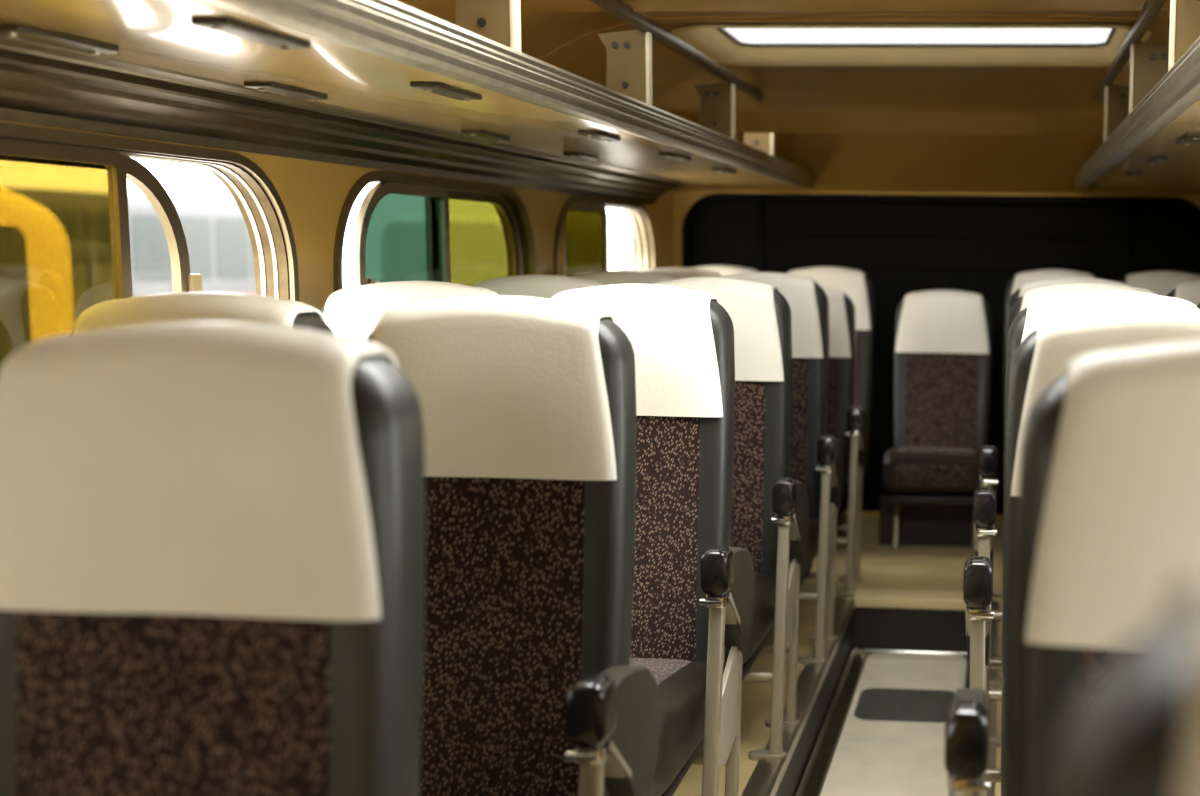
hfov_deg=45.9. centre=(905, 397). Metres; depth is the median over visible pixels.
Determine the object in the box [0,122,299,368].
window
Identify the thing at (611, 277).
seat
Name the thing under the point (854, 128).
ceiling
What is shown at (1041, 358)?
seat
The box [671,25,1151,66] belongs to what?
ceiling light
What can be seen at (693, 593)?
seat
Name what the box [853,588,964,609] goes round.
trim
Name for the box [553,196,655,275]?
window
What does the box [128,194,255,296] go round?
coach
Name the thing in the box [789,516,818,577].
seat cushion
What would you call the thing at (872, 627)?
step riser
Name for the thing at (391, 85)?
luggage rack
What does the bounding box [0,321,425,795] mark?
seat
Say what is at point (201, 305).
seat
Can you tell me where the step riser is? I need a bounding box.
[853,607,966,649]
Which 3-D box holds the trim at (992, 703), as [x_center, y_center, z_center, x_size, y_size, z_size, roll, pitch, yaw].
[0.057,1.110,1.582,0.063,0.036,6.706,1,6,4]
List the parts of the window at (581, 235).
sash, pane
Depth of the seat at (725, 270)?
6.11 m
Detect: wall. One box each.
[0,120,672,310]
[673,191,1199,518]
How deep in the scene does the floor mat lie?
4.41 m
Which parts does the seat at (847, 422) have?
fabric panel, cross rail, backrest, leg, plate, leg, armrest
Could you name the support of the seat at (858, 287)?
on the floor at (756, 696)
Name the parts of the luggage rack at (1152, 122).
rail, lamp plate, lamp plate, lamp plate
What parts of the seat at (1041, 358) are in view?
armrest, backrest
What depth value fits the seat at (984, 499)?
3.38 m
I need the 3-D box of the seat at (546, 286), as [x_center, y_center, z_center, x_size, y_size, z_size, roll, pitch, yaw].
[-1.048,0.275,3.562,0.438,1.182,0.704,1,6,4]
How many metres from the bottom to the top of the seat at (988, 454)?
1.182 m
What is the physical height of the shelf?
0.012 m
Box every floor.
[673,515,1003,795]
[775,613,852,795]
[820,658,966,795]
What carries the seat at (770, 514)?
on the floor at (756, 696)
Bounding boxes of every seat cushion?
[650,661,706,795]
[723,573,775,665]
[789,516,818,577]
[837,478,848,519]
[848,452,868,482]
[884,448,980,494]
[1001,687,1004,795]
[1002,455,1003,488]
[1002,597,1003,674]
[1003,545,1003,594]
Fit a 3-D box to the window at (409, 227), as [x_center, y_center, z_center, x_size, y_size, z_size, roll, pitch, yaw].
[-1.309,-0.234,3.850,0.107,0.761,1.341,1,6,4]
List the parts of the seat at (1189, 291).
backrest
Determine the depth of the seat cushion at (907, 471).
5.54 m
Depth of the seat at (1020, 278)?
6.01 m
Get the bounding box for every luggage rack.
[0,0,812,204]
[1074,0,1199,190]
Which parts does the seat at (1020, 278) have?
backrest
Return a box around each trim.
[537,13,1169,59]
[741,596,854,795]
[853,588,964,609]
[856,647,967,660]
[985,601,997,795]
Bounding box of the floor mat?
[854,688,954,722]
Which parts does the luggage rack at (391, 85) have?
lamp plate, lamp plate, lamp plate, wall moulding, lamp plate, lamp plate, moulding, lamp plate, lamp plate, lamp plate, rail, lamp plate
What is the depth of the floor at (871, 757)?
4.06 m
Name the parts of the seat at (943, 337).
leg, cushion panel, fabric panel, backrest, leg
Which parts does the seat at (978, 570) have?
leg, armrest, cross rail, backrest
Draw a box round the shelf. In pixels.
[1087,100,1199,188]
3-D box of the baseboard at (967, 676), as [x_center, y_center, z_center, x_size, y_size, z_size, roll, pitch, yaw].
[0.005,1.283,1.604,0.055,0.050,6.706,1,6,4]
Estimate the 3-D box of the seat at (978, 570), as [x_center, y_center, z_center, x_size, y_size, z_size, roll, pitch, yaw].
[0.367,0.392,2.634,0.513,1.182,0.712,1,6,4]
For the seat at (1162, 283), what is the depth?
5.96 m
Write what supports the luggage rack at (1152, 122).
attached to the wall
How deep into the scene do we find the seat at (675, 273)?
5.31 m
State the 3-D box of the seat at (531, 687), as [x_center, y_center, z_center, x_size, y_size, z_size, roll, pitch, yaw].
[-0.640,0.457,1.938,0.513,1.182,0.712,1,6,4]
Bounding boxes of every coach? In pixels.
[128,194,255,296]
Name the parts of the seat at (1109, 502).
backrest, fabric panel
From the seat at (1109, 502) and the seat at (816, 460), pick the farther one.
the seat at (816, 460)
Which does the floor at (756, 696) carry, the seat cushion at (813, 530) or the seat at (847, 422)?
the seat at (847, 422)
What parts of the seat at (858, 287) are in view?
fabric panel, backrest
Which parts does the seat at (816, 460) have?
fabric panel, cross rail, backrest, leg, plate, leg, armrest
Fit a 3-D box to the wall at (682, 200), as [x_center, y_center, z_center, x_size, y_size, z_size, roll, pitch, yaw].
[0.167,-0.305,6.374,2.560,1.750,0.050,1,6,4]
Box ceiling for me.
[395,0,1199,194]
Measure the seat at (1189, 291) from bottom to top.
1.182 m
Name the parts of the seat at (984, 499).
leg, armrest, cross rail, backrest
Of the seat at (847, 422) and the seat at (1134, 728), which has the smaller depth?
the seat at (1134, 728)
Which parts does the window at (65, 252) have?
pane, sash, sash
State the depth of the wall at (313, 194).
3.13 m
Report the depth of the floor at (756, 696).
5.14 m
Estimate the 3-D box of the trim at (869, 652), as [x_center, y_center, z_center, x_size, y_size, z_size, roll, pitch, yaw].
[0.040,0.928,4.927,0.452,0.034,0.035,1,6,4]
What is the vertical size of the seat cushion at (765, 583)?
0.201 m
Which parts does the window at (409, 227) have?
pull handle, sash, pane, pane, sash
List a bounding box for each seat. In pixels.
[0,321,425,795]
[70,291,333,333]
[321,281,498,339]
[366,295,659,795]
[473,274,603,298]
[550,283,754,795]
[570,270,673,284]
[641,267,722,279]
[654,277,808,760]
[693,265,757,275]
[719,272,843,663]
[787,266,874,482]
[821,286,867,596]
[884,289,991,550]
[944,306,1199,795]
[963,290,1197,795]
[973,282,1155,782]
[979,277,1129,686]
[1002,269,1093,488]
[1013,339,1199,795]
[1042,569,1199,795]
[1121,271,1199,295]
[1166,281,1199,305]
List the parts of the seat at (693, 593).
cushion panel, fabric panel, cross rail, leg, backrest, plate, armrest, leg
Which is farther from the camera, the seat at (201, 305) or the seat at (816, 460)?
the seat at (816, 460)
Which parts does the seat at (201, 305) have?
backrest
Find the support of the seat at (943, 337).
on the floor at (756, 696)
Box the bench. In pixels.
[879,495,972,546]
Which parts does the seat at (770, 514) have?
fabric panel, cross rail, backrest, leg, plate, leg, armrest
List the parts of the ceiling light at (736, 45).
pane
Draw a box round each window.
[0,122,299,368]
[333,171,535,291]
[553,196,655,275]
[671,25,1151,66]
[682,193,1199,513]
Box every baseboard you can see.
[793,642,866,795]
[964,660,969,688]
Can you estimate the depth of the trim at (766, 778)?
3.77 m

